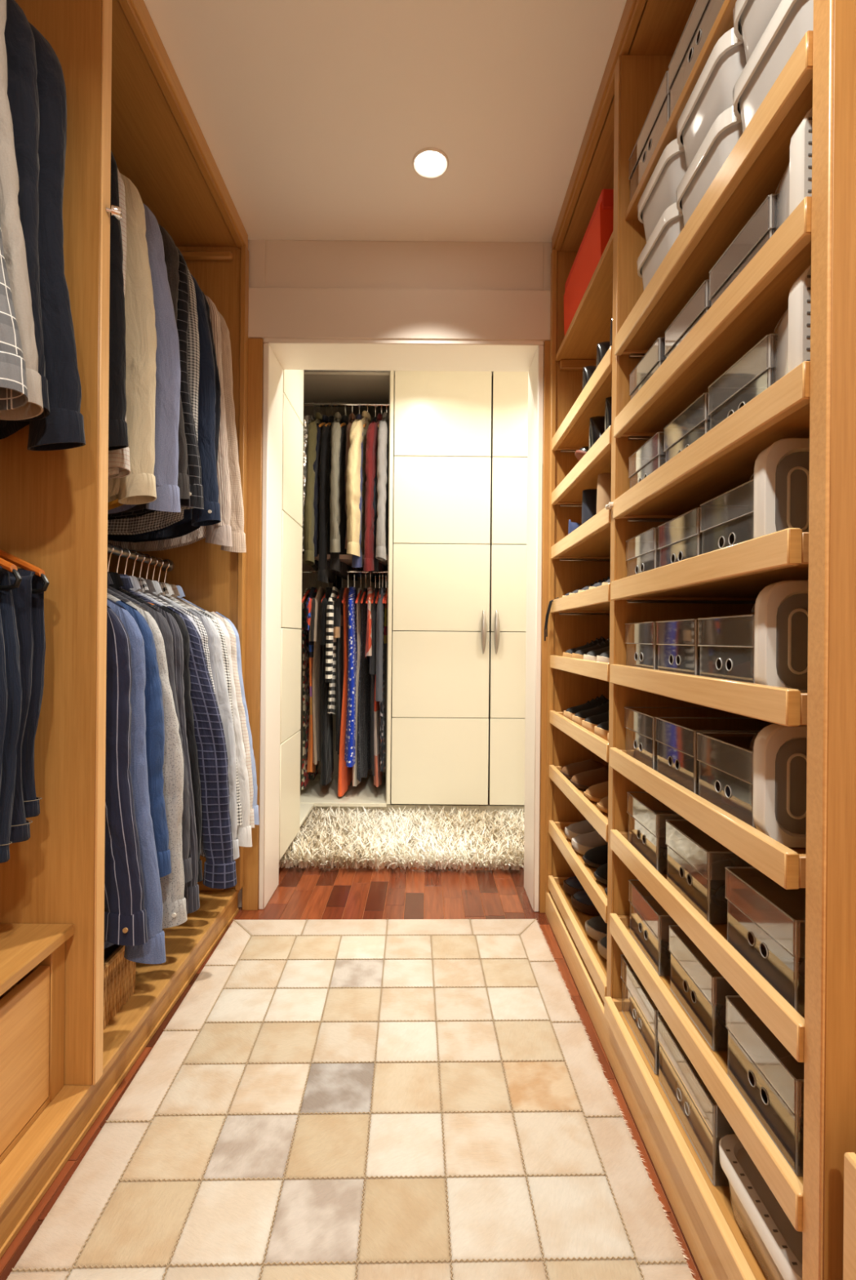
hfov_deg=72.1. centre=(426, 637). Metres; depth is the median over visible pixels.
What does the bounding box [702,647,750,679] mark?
shoe
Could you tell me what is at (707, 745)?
shoe
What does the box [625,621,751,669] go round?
shoe box
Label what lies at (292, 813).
door
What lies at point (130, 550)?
clothes hanger
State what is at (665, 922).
shoe
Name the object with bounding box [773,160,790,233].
tub
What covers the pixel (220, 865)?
shirt
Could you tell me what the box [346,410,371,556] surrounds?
jacket
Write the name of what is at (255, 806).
shirt
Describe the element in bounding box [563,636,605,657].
shoe
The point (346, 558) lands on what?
shelf
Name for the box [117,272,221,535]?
shirt
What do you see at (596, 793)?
shoe
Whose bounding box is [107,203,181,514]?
shirt
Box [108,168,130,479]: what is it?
shirt
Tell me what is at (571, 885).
shoe
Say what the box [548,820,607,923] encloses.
shelf
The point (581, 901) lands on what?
shoe
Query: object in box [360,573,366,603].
clothes hanger
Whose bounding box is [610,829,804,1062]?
shelf
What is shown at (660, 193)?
storage bin
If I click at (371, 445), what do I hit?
jacket
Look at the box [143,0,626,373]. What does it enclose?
ceiling
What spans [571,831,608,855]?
shoe
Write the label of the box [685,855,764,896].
shoe
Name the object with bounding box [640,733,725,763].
shoe
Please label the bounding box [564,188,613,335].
box
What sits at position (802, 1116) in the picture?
shoe
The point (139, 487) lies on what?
shirt
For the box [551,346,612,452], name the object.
shelf
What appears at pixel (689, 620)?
shoe box
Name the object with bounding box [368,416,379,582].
jacket
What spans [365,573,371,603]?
clothes hanger
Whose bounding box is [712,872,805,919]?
shoe
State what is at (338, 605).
dress
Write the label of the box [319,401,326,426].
clothes hanger
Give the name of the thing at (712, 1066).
shelf
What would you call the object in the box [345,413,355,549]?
jacket
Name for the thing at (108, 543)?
clothes hanger
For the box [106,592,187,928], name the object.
shirt
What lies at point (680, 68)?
shoe box
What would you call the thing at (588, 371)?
boot
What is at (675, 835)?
shoe
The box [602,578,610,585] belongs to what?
shoe
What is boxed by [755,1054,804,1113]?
shoe
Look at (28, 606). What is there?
jeans
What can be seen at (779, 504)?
storage bin
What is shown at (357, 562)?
jacket
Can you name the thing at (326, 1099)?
cowhide rug
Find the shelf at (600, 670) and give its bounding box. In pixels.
[550,655,609,681]
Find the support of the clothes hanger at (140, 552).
hanging from the wardrobe at (126, 95)
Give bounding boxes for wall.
[237,240,551,907]
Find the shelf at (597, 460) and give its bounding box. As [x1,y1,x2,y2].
[551,425,611,506]
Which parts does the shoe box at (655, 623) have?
lid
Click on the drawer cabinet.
(33, 956)
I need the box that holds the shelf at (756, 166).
[614,31,813,358]
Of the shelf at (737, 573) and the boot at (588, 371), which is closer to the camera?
the shelf at (737, 573)
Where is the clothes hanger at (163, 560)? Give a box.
[163,560,169,582]
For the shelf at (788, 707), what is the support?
attached to the shelving at (649, 33)
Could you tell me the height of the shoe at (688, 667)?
0.078 m
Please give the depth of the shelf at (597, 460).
1.75 m
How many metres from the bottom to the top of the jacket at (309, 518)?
0.911 m
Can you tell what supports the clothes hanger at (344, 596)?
hanging from the wardrobe at (456, 557)
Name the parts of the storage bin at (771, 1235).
lid panel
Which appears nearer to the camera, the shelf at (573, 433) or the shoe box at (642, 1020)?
the shoe box at (642, 1020)
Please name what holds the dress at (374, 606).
hanging from the clothes hanger at (373, 597)
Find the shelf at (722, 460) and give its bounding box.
[613,360,810,522]
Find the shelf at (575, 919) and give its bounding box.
[548,875,607,1001]
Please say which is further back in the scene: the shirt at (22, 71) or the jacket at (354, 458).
the jacket at (354, 458)
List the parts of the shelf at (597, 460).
rail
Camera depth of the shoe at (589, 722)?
1.74 m
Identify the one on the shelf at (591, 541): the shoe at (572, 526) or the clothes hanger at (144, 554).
the shoe at (572, 526)
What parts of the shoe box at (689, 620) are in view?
lid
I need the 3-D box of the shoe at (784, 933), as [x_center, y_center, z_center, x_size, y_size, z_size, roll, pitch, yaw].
[0.615,0.448,0.875,0.248,0.066,0.075,1,0,0]
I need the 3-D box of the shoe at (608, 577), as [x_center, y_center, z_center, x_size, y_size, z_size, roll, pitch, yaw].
[0.607,-0.153,1.939,0.273,0.095,0.102,1,0,-4]
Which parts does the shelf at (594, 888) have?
rail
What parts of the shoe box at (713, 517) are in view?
lid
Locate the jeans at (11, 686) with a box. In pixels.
[0,565,22,862]
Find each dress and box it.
[301,587,318,790]
[305,586,318,772]
[309,586,324,764]
[320,586,333,785]
[324,586,337,714]
[333,587,344,755]
[337,587,352,796]
[344,586,357,767]
[352,587,363,786]
[356,587,370,781]
[364,586,373,657]
[369,587,378,776]
[373,587,382,786]
[375,586,383,701]
[379,587,386,771]
[384,587,387,765]
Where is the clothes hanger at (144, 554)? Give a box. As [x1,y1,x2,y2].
[144,554,151,578]
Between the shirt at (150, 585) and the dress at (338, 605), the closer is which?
the shirt at (150, 585)
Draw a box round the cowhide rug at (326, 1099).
[6,918,695,1279]
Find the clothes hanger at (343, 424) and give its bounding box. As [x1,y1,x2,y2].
[340,401,346,426]
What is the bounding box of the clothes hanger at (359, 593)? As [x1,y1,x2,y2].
[355,568,363,603]
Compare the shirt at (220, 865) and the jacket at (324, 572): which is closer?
the shirt at (220, 865)
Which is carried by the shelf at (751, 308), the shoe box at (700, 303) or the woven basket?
the shoe box at (700, 303)
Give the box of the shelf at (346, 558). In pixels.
[302,554,387,569]
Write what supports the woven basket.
on the wardrobe at (126, 95)
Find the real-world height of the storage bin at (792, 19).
0.158 m
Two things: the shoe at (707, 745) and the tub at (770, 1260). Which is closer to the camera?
the tub at (770, 1260)
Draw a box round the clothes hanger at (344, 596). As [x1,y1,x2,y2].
[342,568,348,603]
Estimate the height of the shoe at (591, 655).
0.095 m
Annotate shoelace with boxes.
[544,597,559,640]
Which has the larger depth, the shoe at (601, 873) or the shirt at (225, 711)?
the shirt at (225, 711)
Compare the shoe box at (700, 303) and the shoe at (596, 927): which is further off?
the shoe at (596, 927)
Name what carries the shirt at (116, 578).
hanging from the clothes hanger
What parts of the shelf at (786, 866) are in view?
rail, rail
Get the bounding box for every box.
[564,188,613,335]
[620,954,659,1074]
[624,706,749,775]
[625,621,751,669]
[626,527,748,577]
[626,791,679,871]
[628,70,670,201]
[628,431,705,488]
[628,879,670,976]
[629,337,684,399]
[655,716,774,799]
[656,618,751,675]
[657,507,748,567]
[657,1013,719,1186]
[663,391,760,462]
[664,279,733,357]
[665,819,733,923]
[668,0,715,115]
[668,924,724,1050]
[696,732,756,828]
[697,614,755,683]
[700,477,791,554]
[707,333,774,430]
[709,194,776,306]
[724,866,805,1011]
[725,995,804,1176]
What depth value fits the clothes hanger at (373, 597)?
3.35 m
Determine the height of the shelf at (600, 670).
0.050 m
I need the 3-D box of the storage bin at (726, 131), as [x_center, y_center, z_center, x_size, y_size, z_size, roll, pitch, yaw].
[0.635,-0.766,1.032,0.330,0.158,0.210,1,0,0]
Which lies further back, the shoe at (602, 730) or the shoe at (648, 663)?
the shoe at (602, 730)
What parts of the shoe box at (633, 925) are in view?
lid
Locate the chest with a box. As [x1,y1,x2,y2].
[843,1152,855,1279]
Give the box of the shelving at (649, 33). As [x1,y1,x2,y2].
[539,0,855,1279]
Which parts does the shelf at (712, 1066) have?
rail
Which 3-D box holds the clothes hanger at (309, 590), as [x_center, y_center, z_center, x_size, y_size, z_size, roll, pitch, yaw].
[-0.687,-0.299,3.470,0.013,0.216,0.424,1,0,0]
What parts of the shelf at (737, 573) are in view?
rail, rail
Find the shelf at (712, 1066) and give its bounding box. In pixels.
[609,913,804,1231]
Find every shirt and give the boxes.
[0,0,43,420]
[0,222,28,410]
[4,0,49,421]
[103,598,165,964]
[104,604,147,946]
[106,571,199,913]
[106,588,192,883]
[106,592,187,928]
[107,173,156,504]
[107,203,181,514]
[107,224,190,515]
[107,246,204,519]
[107,268,199,534]
[107,288,221,542]
[107,294,232,551]
[107,498,123,510]
[108,150,128,450]
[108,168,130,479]
[108,572,203,882]
[115,600,171,877]
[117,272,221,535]
[119,573,236,888]
[128,575,204,853]
[136,577,215,857]
[144,578,219,709]
[151,580,239,859]
[158,582,242,826]
[164,582,252,847]
[170,584,254,827]
[175,585,259,824]
[217,311,246,552]
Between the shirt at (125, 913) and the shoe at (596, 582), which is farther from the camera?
the shoe at (596, 582)
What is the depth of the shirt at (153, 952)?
1.34 m
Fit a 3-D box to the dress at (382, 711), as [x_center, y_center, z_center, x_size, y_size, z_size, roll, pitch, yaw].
[-0.240,0.229,3.460,0.049,1.032,0.420,1,0,3]
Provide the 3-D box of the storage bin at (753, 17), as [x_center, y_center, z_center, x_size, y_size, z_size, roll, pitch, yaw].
[0.636,-0.908,0.826,0.330,0.124,0.210,1,0,0]
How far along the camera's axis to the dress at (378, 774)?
3.30 m
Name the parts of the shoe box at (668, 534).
lid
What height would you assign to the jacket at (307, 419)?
0.930 m
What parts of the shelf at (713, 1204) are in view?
rail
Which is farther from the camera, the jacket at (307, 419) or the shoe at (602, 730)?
the jacket at (307, 419)
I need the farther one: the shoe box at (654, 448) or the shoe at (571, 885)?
the shoe at (571, 885)
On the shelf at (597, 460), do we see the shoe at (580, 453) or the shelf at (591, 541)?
the shoe at (580, 453)
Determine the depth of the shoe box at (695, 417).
1.09 m
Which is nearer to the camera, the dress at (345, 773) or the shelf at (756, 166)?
the shelf at (756, 166)
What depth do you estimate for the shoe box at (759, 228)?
0.91 m
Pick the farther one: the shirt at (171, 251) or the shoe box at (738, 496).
the shirt at (171, 251)
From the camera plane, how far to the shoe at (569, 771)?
1.99 m
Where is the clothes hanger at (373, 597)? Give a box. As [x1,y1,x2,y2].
[371,573,378,603]
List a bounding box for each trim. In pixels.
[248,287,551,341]
[258,342,283,909]
[263,338,544,371]
[524,345,544,911]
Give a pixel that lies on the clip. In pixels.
(610, 504)
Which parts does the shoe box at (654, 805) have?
lid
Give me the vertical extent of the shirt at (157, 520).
0.946 m
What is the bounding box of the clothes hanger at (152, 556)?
[151,555,158,580]
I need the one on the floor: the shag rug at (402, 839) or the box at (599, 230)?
the shag rug at (402, 839)
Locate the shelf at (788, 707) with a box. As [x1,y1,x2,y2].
[609,663,807,726]
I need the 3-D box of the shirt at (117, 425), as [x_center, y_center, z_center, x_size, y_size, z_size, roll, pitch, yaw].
[-0.960,-0.826,1.343,0.557,0.866,0.058,0,0,-2]
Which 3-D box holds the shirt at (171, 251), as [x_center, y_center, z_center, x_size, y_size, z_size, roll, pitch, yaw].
[-0.956,-0.801,1.639,0.593,0.916,0.060,1,0,-1]
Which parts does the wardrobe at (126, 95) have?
knob, rail, panel, panel, trim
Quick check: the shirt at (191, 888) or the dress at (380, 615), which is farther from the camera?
the dress at (380, 615)
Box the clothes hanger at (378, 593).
[375,569,380,603]
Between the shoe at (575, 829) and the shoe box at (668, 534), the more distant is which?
the shoe at (575, 829)
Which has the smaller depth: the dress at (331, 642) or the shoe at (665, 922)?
the shoe at (665, 922)
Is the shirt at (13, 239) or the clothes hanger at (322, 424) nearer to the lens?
the shirt at (13, 239)
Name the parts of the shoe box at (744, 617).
lid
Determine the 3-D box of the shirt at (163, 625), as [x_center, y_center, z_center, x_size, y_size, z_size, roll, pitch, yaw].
[-0.934,0.254,1.550,0.643,0.876,0.060,1,0,0]
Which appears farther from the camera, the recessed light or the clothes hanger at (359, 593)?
the clothes hanger at (359, 593)
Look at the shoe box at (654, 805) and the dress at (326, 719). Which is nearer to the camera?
the shoe box at (654, 805)
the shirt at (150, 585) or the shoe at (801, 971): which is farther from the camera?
the shirt at (150, 585)
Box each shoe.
[560,759,608,779]
[562,579,601,596]
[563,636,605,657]
[563,694,608,720]
[563,875,584,895]
[564,819,596,839]
[568,519,582,534]
[568,576,609,595]
[569,767,608,790]
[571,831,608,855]
[571,889,600,915]
[572,638,609,658]
[572,700,608,726]
[574,446,588,460]
[577,576,610,592]
[582,711,608,733]
[582,844,608,868]
[583,645,609,661]
[583,781,608,802]
[585,915,607,941]
[588,581,605,589]
[593,862,608,884]
[594,720,608,741]
[596,650,609,662]
[596,795,608,813]
[597,936,607,959]
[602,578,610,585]
[640,646,693,670]
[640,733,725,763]
[643,825,688,853]
[644,916,687,947]
[658,738,724,769]
[659,647,713,671]
[662,838,737,870]
[664,936,717,971]
[674,743,749,782]
[675,643,747,675]
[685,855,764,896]
[689,970,740,1011]
[701,753,749,793]
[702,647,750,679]
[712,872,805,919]
[716,997,744,1031]
[721,777,752,813]
[722,661,753,683]
[754,918,805,970]
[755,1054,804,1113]
[774,808,806,825]
[779,676,807,689]
[797,960,804,987]
[799,1110,804,1137]
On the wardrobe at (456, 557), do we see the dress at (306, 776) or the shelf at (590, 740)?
the dress at (306, 776)
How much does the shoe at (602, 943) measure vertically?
0.095 m
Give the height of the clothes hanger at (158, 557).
0.221 m
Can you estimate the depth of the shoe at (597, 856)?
1.74 m
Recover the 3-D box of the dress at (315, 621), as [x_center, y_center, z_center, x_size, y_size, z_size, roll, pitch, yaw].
[-0.623,0.215,3.435,0.053,1.012,0.533,1,0,-1]
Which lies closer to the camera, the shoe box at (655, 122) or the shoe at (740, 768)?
the shoe at (740, 768)
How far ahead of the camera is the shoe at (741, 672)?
0.96 m
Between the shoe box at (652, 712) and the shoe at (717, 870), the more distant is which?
the shoe box at (652, 712)
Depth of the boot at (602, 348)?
1.66 m
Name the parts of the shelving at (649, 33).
trim, fixed shelf, panel, fixed shelf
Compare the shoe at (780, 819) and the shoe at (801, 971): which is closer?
the shoe at (801, 971)
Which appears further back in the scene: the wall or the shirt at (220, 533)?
the wall
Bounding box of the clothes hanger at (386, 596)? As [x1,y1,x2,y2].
[384,593,387,604]
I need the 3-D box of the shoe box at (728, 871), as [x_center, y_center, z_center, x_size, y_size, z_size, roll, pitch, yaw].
[0.635,0.422,0.835,0.336,0.123,0.177,1,0,0]
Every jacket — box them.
[0,22,85,450]
[301,400,315,554]
[303,412,323,570]
[312,414,329,566]
[317,415,342,590]
[329,412,342,552]
[329,414,358,581]
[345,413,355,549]
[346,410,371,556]
[351,413,363,577]
[363,413,387,582]
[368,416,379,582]
[375,411,389,568]
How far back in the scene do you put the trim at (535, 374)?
2.19 m
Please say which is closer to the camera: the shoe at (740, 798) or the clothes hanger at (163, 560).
the shoe at (740, 798)
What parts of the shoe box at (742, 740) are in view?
lid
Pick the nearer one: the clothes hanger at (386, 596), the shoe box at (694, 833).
the shoe box at (694, 833)
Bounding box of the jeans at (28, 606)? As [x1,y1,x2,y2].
[9,568,45,843]
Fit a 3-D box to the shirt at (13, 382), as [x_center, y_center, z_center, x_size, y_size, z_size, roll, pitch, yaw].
[-0.959,-0.808,0.903,0.711,0.902,0.068,0,0,2]
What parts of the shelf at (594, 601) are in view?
rail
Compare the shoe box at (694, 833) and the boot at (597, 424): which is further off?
the boot at (597, 424)
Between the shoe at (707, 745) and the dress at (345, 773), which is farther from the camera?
the dress at (345, 773)
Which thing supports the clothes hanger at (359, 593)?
hanging from the wardrobe at (456, 557)
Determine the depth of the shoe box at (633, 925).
1.30 m
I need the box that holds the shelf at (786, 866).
[609,747,806,889]
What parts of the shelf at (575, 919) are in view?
rail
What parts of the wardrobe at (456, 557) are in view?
rail, rail, panel, panel, door panel, door, door panel, door panel, door panel, door panel, handle, handle, door, door panel, door panel, door panel, door panel, door panel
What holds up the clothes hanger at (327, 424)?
hanging from the wardrobe at (456, 557)
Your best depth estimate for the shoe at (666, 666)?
1.25 m
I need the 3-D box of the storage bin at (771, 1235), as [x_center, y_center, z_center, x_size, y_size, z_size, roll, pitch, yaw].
[0.610,0.832,0.815,0.320,0.099,0.226,1,0,0]
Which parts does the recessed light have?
bulb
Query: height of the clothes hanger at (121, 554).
0.221 m
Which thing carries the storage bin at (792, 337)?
on the shelf at (722, 460)
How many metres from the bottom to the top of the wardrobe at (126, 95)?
2.459 m
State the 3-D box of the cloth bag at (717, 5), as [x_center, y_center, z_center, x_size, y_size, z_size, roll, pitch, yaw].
[0.644,-1.061,1.055,0.290,0.090,0.180,1,0,0]
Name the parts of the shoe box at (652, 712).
lid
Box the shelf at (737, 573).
[610,528,808,604]
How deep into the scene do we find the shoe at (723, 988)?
1.07 m
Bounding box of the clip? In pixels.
[605,502,613,509]
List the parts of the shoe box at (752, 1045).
lid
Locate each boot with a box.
[582,365,595,391]
[582,488,597,524]
[588,416,604,449]
[595,341,609,368]
[596,472,611,513]
[604,396,612,431]
[609,317,612,346]
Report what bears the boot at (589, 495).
on the shelf at (591, 541)
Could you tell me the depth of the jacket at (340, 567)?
3.37 m
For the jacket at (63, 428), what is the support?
hanging from the clothes hanger
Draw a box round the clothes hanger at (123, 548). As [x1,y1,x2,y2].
[122,547,130,574]
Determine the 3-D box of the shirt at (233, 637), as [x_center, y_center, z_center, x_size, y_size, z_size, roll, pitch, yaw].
[-0.933,0.244,2.036,0.679,0.856,0.051,0,0,-1]
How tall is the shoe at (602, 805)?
0.067 m
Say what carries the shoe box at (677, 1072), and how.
on the shelf at (713, 1204)
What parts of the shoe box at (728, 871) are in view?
lid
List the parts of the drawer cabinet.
drawer, panel, drawer, rail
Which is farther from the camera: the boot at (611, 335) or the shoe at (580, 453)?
the shoe at (580, 453)
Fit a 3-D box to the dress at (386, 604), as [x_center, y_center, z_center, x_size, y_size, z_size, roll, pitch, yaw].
[-0.229,0.219,3.450,0.030,1.012,0.320,1,0,2]
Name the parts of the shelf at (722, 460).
rail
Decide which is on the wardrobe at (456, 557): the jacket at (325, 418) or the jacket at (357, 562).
the jacket at (325, 418)
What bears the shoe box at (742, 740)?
on the shelf at (786, 866)
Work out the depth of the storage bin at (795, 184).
0.73 m
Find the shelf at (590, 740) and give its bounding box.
[549,710,608,762]
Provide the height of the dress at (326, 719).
1.112 m
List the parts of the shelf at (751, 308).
rail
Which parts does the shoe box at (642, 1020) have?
lid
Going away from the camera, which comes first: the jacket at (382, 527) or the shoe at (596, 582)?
the shoe at (596, 582)
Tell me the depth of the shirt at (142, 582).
1.80 m
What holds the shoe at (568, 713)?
on the shelf at (590, 740)
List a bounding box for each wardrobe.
[0,0,263,1258]
[297,370,528,818]
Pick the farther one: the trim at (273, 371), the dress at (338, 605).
the dress at (338, 605)
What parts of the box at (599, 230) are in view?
lid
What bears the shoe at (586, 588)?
on the shelf at (594, 601)
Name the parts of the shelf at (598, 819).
rail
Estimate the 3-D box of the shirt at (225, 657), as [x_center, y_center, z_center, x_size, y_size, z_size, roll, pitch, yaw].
[-0.940,0.254,1.946,0.667,0.876,0.057,1,0,-1]
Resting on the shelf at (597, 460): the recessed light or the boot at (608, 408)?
the boot at (608, 408)
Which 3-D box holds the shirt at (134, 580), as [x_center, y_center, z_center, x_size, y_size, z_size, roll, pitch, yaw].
[-0.933,0.274,1.762,0.654,0.916,0.056,0,0,2]
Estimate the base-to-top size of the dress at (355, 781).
1.132 m
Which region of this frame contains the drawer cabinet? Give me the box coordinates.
[0,923,74,1163]
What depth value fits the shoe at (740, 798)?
0.96 m
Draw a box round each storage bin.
[636,202,684,290]
[637,137,687,242]
[675,106,742,226]
[676,25,746,168]
[719,1133,803,1279]
[732,0,813,132]
[733,0,782,62]
[747,437,809,540]
[749,723,807,848]
[750,579,808,693]
[773,106,813,233]
[773,264,811,383]
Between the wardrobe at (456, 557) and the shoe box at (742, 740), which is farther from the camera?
the wardrobe at (456, 557)
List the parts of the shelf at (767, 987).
rail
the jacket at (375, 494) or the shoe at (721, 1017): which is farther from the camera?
the jacket at (375, 494)
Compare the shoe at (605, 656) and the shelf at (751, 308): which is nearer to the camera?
the shelf at (751, 308)
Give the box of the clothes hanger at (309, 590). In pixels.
[302,568,311,603]
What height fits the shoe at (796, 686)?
0.067 m
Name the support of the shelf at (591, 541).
attached to the shelving at (649, 33)
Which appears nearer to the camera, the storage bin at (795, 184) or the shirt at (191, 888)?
the storage bin at (795, 184)
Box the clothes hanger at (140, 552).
[137,551,145,577]
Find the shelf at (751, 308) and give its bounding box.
[613,196,812,439]
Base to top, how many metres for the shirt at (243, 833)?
0.887 m
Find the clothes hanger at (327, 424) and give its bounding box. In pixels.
[324,401,332,426]
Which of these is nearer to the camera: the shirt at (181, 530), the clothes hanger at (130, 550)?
the clothes hanger at (130, 550)
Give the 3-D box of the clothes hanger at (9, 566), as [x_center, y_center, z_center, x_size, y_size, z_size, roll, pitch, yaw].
[-0.929,-0.205,1.025,0.449,0.244,0.018,1,0,0]
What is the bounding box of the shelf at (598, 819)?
[549,764,608,841]
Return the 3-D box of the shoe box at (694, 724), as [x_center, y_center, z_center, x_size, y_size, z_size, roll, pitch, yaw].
[0.640,0.228,1.130,0.336,0.123,0.177,1,0,0]
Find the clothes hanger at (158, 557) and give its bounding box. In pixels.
[157,557,164,582]
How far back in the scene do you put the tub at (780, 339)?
0.80 m
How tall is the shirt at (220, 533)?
0.966 m
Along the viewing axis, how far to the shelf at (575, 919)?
1.73 m
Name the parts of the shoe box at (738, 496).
lid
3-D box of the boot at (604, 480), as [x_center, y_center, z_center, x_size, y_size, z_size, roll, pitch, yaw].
[0.606,-0.376,1.628,0.273,0.155,0.120,0,0,-3]
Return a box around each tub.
[728,1179,784,1279]
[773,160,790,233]
[773,306,788,383]
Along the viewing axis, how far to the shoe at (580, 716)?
1.86 m
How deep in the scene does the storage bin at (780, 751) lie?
0.81 m
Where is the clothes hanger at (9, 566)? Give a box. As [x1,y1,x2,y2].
[0,557,22,591]
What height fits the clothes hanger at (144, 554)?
0.221 m
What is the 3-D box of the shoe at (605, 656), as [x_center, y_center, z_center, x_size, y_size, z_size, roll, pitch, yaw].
[0.608,0.043,1.623,0.273,0.095,0.102,1,0,-1]
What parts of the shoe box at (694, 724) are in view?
lid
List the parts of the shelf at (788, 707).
rail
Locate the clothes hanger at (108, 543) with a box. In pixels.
[107,542,154,604]
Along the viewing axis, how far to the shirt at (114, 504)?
1.54 m
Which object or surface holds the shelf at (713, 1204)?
attached to the shelving at (649, 33)
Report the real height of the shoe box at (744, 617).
0.123 m
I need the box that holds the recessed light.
[412,147,448,177]
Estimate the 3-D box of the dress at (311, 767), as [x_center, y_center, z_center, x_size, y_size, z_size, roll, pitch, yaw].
[-0.658,0.240,3.450,0.048,1.062,0.533,1,0,-4]
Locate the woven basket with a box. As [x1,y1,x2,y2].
[103,944,136,1030]
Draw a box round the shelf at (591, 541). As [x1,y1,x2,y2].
[551,507,610,561]
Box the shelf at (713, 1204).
[604,996,767,1279]
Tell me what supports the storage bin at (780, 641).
on the shelf at (788, 707)
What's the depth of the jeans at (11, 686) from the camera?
1.03 m
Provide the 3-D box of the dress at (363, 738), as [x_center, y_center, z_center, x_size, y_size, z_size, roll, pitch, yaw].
[-0.364,0.267,3.500,0.049,1.110,0.400,1,0,4]
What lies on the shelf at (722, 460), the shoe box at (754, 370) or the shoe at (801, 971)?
the shoe box at (754, 370)
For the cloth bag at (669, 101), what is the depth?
1.22 m
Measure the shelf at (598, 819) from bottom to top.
0.050 m
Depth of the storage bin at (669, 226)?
1.20 m
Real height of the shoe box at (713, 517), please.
0.123 m
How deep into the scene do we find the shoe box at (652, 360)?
1.30 m
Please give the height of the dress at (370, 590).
0.412 m
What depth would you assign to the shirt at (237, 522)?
2.04 m
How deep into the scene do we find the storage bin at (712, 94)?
0.99 m
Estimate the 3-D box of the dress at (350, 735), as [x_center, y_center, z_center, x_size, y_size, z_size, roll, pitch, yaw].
[-0.430,0.207,3.425,0.076,0.992,0.470,1,0,-4]
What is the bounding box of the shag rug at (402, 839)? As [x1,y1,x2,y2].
[279,804,524,870]
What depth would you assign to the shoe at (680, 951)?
1.20 m
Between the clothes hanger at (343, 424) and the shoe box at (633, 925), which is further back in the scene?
the clothes hanger at (343, 424)
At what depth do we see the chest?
0.61 m
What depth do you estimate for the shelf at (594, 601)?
1.77 m
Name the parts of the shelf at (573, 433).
rail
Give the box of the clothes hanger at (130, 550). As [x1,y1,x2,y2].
[129,550,138,576]
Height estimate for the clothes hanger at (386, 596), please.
0.216 m
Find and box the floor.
[0,790,702,1279]
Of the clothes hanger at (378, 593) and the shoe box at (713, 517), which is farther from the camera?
the clothes hanger at (378, 593)
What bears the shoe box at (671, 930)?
on the shelf at (712, 1066)
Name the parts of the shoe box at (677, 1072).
lid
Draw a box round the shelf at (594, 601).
[551,583,610,614]
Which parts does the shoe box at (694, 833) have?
lid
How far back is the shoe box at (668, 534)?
1.31 m
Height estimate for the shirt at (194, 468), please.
0.916 m
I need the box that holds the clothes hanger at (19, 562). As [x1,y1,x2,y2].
[0,549,49,593]
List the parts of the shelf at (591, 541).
rail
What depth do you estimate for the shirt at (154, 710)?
1.42 m
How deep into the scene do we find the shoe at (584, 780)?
1.86 m
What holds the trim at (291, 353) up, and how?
attached to the wall
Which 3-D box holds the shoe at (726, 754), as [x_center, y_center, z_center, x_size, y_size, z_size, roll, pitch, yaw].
[0.620,0.247,1.170,0.248,0.078,0.075,1,0,0]
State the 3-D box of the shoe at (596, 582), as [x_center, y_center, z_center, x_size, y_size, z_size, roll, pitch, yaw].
[0.610,-0.153,2.038,0.273,0.095,0.102,1,0,3]
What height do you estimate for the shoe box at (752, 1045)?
0.123 m
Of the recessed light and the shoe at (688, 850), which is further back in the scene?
the recessed light
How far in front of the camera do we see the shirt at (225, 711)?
1.90 m
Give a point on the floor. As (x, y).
(304, 893)
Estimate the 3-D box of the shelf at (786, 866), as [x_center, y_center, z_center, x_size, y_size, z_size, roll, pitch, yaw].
[0.631,0.288,1.055,0.393,0.050,0.688,1,0,0]
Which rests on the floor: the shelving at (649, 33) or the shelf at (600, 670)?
the shelving at (649, 33)
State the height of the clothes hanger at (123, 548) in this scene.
0.221 m
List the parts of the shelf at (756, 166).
rail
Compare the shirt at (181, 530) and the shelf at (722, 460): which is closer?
the shelf at (722, 460)
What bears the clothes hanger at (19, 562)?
hanging from the rail
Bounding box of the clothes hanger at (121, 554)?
[113,545,123,573]
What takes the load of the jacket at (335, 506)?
hanging from the clothes hanger
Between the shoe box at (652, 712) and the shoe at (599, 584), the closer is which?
the shoe box at (652, 712)

